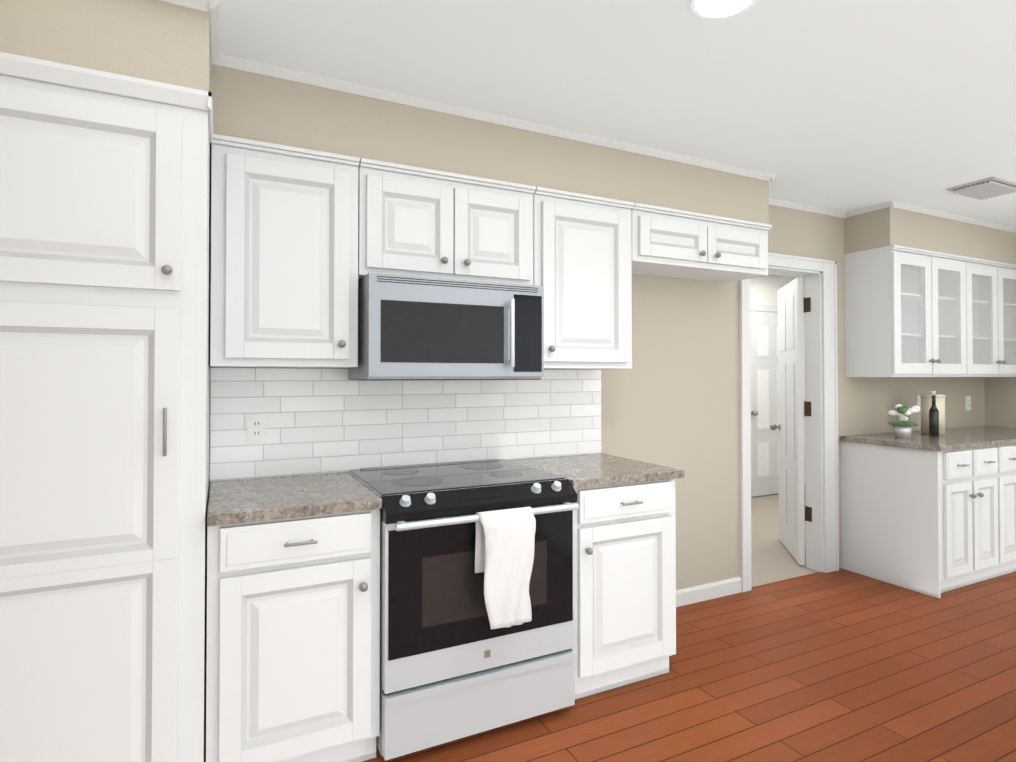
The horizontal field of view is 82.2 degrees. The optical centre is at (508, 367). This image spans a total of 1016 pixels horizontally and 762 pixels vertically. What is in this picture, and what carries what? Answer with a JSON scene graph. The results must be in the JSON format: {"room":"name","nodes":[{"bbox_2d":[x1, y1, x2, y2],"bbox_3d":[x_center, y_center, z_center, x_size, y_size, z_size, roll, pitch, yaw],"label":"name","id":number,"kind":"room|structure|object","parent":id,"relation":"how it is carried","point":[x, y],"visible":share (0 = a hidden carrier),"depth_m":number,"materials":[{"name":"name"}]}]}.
{"room":"kitchen","nodes":[
{"label":"kitchen","id":0,"kind":"room"},
{"bbox_2d":[0,0,210,149],"bbox_3d":[-1.370,-0.967,1.889,0.720,0.269,0.635,0,-1,-26],"label":"soffit","id":1,"kind":"structure","parent":0,"point":[158,41],"depth_m":1.66,"materials":[{"name":"beige paint"}]},
{"bbox_2d":[209,205,984,589],"bbox_3d":[1.041,0.148,3.486,6.670,2.460,0.120,0,-1,-26],"label":"wall","id":2,"kind":"structure","parent":0,"point":[669,399],"depth_m":3.49,"materials":[{"name":"beige paint"}]},
{"bbox_2d":[210,134,359,367],"bbox_3d":[-0.874,-0.409,2.276,0.513,0.813,0.366,0,-1,-26],"label":"upper cabinet","id":3,"kind":"object","parent":2,"relation":"attached to","point":[284,256],"visible":0.98,"depth_m":2.14,"materials":[{"name":"white wood"}]},
{"bbox_2d":[210,368,600,482],"bbox_3d":[-0.345,0.287,2.729,1.876,0.562,0.008,0,-1,-26],"label":"backsplash","id":4,"kind":"structure","parent":2,"relation":"attached to","point":[318,421],"depth_m":2.62,"materials":[{"name":"tile"}]},
{"bbox_2d":[247,414,265,442],"bbox_3d":[-1.030,0.247,2.382,0.072,0.116,0.008,0,-1,-26],"label":"outlet","id":5,"kind":"object","parent":4,"relation":"attached to","point":[256,427],"visible":1,"depth_m":2.38,"materials":[{"name":"white plastic"}]},
{"bbox_2d":[358,158,535,284],"bbox_3d":[-0.292,-0.586,2.566,0.776,0.452,0.366,0,-1,-26],"label":"upper cabinet","id":6,"kind":"object","parent":2,"relation":"attached to","point":[418,221],"visible":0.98,"depth_m":2.41,"materials":[{"name":"white wood"}]},
{"bbox_2d":[348,273,543,379],"bbox_3d":[-0.267,-0.151,2.525,0.758,0.407,0.451,0,-1,-26],"label":"microwave","id":7,"kind":"object","parent":6,"relation":"attached to","point":[418,328],"visible":1,"depth_m":2.34,"materials":[{"name":"silver metal"}]},
{"bbox_2d":[533,187,634,368],"bbox_3d":[0.304,-0.401,2.857,0.546,0.813,0.366,0,-1,-26],"label":"upper cabinet","id":8,"kind":"object","parent":2,"relation":"attached to","point":[582,259],"visible":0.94,"depth_m":2.72,"materials":[{"name":"white wood"}]},
{"bbox_2d":[631,203,771,282],"bbox_3d":[0.981,-0.663,3.195,0.956,0.281,0.366,0,-1,-26],"label":"upper cabinet","id":9,"kind":"object","parent":2,"relation":"attached to","point":[674,243],"visible":0.94,"depth_m":3.07,"materials":[{"name":"white wood"}]},
{"bbox_2d":[676,577,741,606],"bbox_3d":[0.953,1.331,3.353,1.062,0.090,0.014,0,-1,-26],"label":"baseboard","id":10,"kind":"structure","parent":2,"relation":"attached to","point":[699,593],"depth_m":3.46,"materials":[{"name":"white wood"}]},
{"bbox_2d":[770,277,804,564],"bbox_3d":[2.122,0.374,4.392,0.466,2.006,0.532,0,-1,-26],"label":"door leaf","id":11,"kind":"structure","parent":2,"relation":"in","point":[790,426],"depth_m":4.25,"materials":[{"name":"white wood"}]},
{"bbox_2d":[739,252,838,591],"bbox_3d":[1.813,0.325,3.852,0.910,2.115,0.144,0,-1,-26],"label":"door frame","id":12,"kind":"structure","parent":2,"relation":"attached to","point":[821,421],"depth_m":3.95,"materials":[{"name":"white wood"}]},
{"bbox_2d":[769,198,852,217],"bbox_3d":[1.845,-1.063,3.816,1.130,0.030,0.026,0,-1,-26],"label":"crown molding","id":13,"kind":"structure","parent":2,"relation":"attached to","point":[775,202],"depth_m":3.89,"materials":[{"name":"white wood"}]},
{"bbox_2d":[844,245,975,376],"bbox_3d":[2.837,-0.363,4.126,0.931,0.858,0.331,0,-1,-26],"label":"upper cabinet","id":14,"kind":"object","parent":2,"relation":"attached to","point":[912,312],"depth_m":3.97,"materials":[{"name":"white wood"}]},
{"bbox_2d":[917,395,920,410],"bbox_3d":[3.137,0.270,4.446,0.072,0.116,0.008,0,-1,-26],"label":"electrical outlet","id":15,"kind":"object","parent":2,"relation":"attached to","point":[918,400],"visible":0.52,"depth_m":4.44,"materials":[{"name":"white plastic"}]},
{"bbox_2d":[965,396,970,409],"bbox_3d":[3.738,0.288,4.742,0.072,0.116,0.008,0,-1,-26],"label":"electrical outlet","id":16,"kind":"object","parent":2,"relation":"attached to","point":[967,402],"visible":1,"depth_m":4.74,"materials":[{"name":"white plastic"}]},
{"bbox_2d":[976,258,1015,376],"bbox_3d":[3.535,-0.359,4.470,0.931,0.858,0.331,0,-1,-26],"label":"upper cabinet","id":17,"kind":"object","parent":2,"relation":"attached to","point":[995,281],"depth_m":4.36,"materials":[{"name":"white wood"}]},
{"bbox_2d":[217,0,1015,277],"bbox_3d":[2.230,-1.150,2.053,7.520,0.100,7.670,0,-1,-26],"label":"ceiling","id":18,"kind":"structure","parent":0,"point":[844,106],"depth_m":2.17,"materials":[{"name":"white paint"}]},
{"bbox_2d":[157,0,218,23],"bbox_3d":[-1.212,-1.091,1.600,0.746,0.030,0.026,0,-1,-26],"label":"crown molding","id":19,"kind":"structure","parent":18,"relation":"attached to","point":[211,7],"depth_m":1.74,"materials":[{"name":"white wood"}]},
{"bbox_2d":[211,64,768,223],"bbox_3d":[0.141,-0.950,2.815,2.810,0.281,0.312,0,-1,-26],"label":"soffit","id":20,"kind":"structure","parent":18,"relation":"attached to","point":[256,107],"depth_m":2.47,"materials":[{"name":"beige paint"}]},
{"bbox_2d":[210,44,775,180],"bbox_3d":[0.228,-1.077,2.671,2.836,0.030,0.026,0,-1,-26],"label":"crown molding","id":21,"kind":"structure","parent":18,"relation":"attached to","point":[217,59],"depth_m":2.45,"materials":[{"name":"white wood"}]},
{"bbox_2d":[690,0,757,20],"bbox_3d":[0.647,-1.101,1.746,0.200,0.006,0.200,0,-1,-26],"label":"recessed light","id":22,"kind":"object","parent":18,"relation":"in","point":[713,10],"visible":1,"depth_m":1.78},
{"bbox_2d":[844,207,1015,264],"bbox_3d":[3.226,-0.931,4.337,1.810,0.281,0.312,0,-1,-26],"label":"soffit","id":23,"kind":"structure","parent":18,"relation":"attached to","point":[887,226],"depth_m":4.02,"materials":[{"name":"beige paint"}]},
{"bbox_2d":[881,201,1015,232],"bbox_3d":[3.267,-1.059,4.170,1.786,0.030,0.026,0,-1,-26],"label":"crown molding","id":24,"kind":"structure","parent":23,"relation":"attached to","point":[894,204],"depth_m":4.06,"materials":[{"name":"white wood"}]},
{"bbox_2d":[946,177,1015,199],"bbox_3d":[2.884,-1.072,3.507,0.420,0.020,0.240,0,-1,-26],"label":"ceiling vent","id":25,"kind":"object","parent":18,"relation":"in","point":[987,188],"visible":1,"depth_m":3.48,"materials":[{"name":"white plastic"}]},
{"bbox_2d":[362,490,1015,761],"bbox_3d":[2.230,1.390,2.022,7.520,0.060,7.670,0,-1,-26],"label":"floor","id":26,"kind":"structure","parent":0,"point":[842,665],"depth_m":2.50,"materials":[{"name":"brown wood"}]},
{"bbox_2d":[0,52,212,761],"bbox_3d":[-1.350,0.263,1.866,0.709,2.190,0.666,0,-1,-26],"label":"pantry","id":27,"kind":"object","parent":26,"relation":"on","point":[105,209],"visible":1,"depth_m":1.64,"materials":[{"name":"white wood"}]},
{"bbox_2d":[206,472,381,761],"bbox_3d":[-0.801,0.904,2.129,0.528,0.914,0.666,0,-1,-26],"label":"base cabinet","id":28,"kind":"object","parent":26,"relation":"on","point":[293,624],"visible":1,"depth_m":1.87,"materials":[{"name":"white wood"}]},
{"bbox_2d":[348,459,578,760],"bbox_3d":[-0.196,0.901,2.365,0.758,0.926,0.753,0,-1,-26],"label":"range","id":29,"kind":"object","parent":26,"relation":"on","point":[477,605],"visible":0.98,"depth_m":2.08,"materials":[{"name":"silver metal"}]},
{"bbox_2d":[475,507,535,628],"bbox_3d":[-0.006,0.711,2.087,0.217,0.400,0.084,0,-1,-26],"label":"towel","id":30,"kind":"object","parent":29,"relation":"hanging from","point":[505,536],"depth_m":2.07,"materials":[{"name":"fabric"}]},
{"bbox_2d":[508,453,683,698],"bbox_3d":[0.383,0.911,2.713,0.578,0.914,0.666,0,-1,-26],"label":"base cabinet","id":31,"kind":"object","parent":26,"relation":"on","point":[625,563],"visible":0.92,"depth_m":2.45,"materials":[{"name":"white wood"}]},
{"bbox_2d":[841,442,1007,597],"bbox_3d":[2.754,0.944,3.901,0.709,0.878,0.632,0,-1,-26],"label":"base cabinet","id":32,"kind":"object","parent":26,"relation":"on","point":[932,516],"depth_m":3.67,"materials":[{"name":"white wood"}]},
{"bbox_2d":[840,426,1015,453],"bbox_3d":[3.262,0.489,4.150,1.885,0.034,0.625,0,-1,-26],"label":"countertop","id":33,"kind":"structure","parent":32,"relation":"on","point":[975,435],"depth_m":3.86,"materials":[{"name":"grey stone"}]},
{"bbox_2d":[888,404,919,437],"bbox_3d":[2.664,0.358,3.935,0.175,0.221,0.181,0,-1,-26],"label":"plant","id":34,"kind":"object","parent":33,"relation":"on","point":[902,429],"visible":1,"depth_m":3.90,"materials":[{"name":"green plant"}]},
{"bbox_2d":[920,391,945,434],"bbox_3d":[3.017,0.319,4.146,0.146,0.305,0.146,0,-1,-26],"label":"canister","id":35,"kind":"object","parent":33,"relation":"on","point":[926,402],"visible":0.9,"depth_m":4.11,"materials":[{"name":"beige ceramic"}]},
{"bbox_2d":[929,395,938,435],"bbox_3d":[2.927,0.329,4.013,0.056,0.280,0.056,0,-1,-26],"label":"bottle","id":36,"kind":"object","parent":33,"relation":"on","point":[933,421],"visible":1,"depth_m":4.00,"materials":[{"name":"black glass"}]},
{"bbox_2d":[1008,442,1015,572],"bbox_3d":[3.288,0.947,4.165,0.731,0.878,0.632,0,-1,-26],"label":"base cabinet","id":37,"kind":"object","parent":26,"relation":"on","point":[1011,445],"depth_m":3.83,"materials":[{"name":"white wood"}]},
{"bbox_2d":[750,274,805,480],"bbox_3d":[1.779,0.179,6.024,4.800,2.460,0.120,0,-1,-26],"label":"wall","id":38,"kind":"structure","parent":0,"point":[764,290],"depth_m":6.55,"materials":[{"name":"white paint"}]},
{"bbox_2d":[750,304,777,311],"bbox_3d":[2.923,0.358,6.506,0.940,2.115,0.018,0,-1,-26],"label":"door frame","id":39,"kind":"structure","parent":38,"relation":"attached to","point":[764,308],"depth_m":6.46,"materials":[{"name":"white wood"}]},
{"bbox_2d":[750,311,778,496],"bbox_3d":[2.943,0.394,6.466,0.780,2.018,0.107,0,-1,-26],"label":"door","id":40,"kind":"structure","parent":38,"relation":"in","point":[764,396],"depth_m":6.42,"materials":[{"name":"white wood"}]},
{"bbox_2d":[754,480,805,496],"bbox_3d":[1.809,1.353,5.950,4.600,0.110,0.014,0,-1,-26],"label":"baseboard","id":41,"kind":"structure","parent":38,"relation":"attached to","point":[778,493],"depth_m":6.74,"materials":[{"name":"white wood"}]},
{"bbox_2d":[984,377,1015,426],"bbox_3d":[5.252,0.134,2.374,0.100,2.460,5.600,0,-1,-26],"label":"wall","id":42,"kind":"structure","parent":0,"point":[1000,400],"depth_m":4.76,"materials":[{"name":"beige paint"}]}
]}

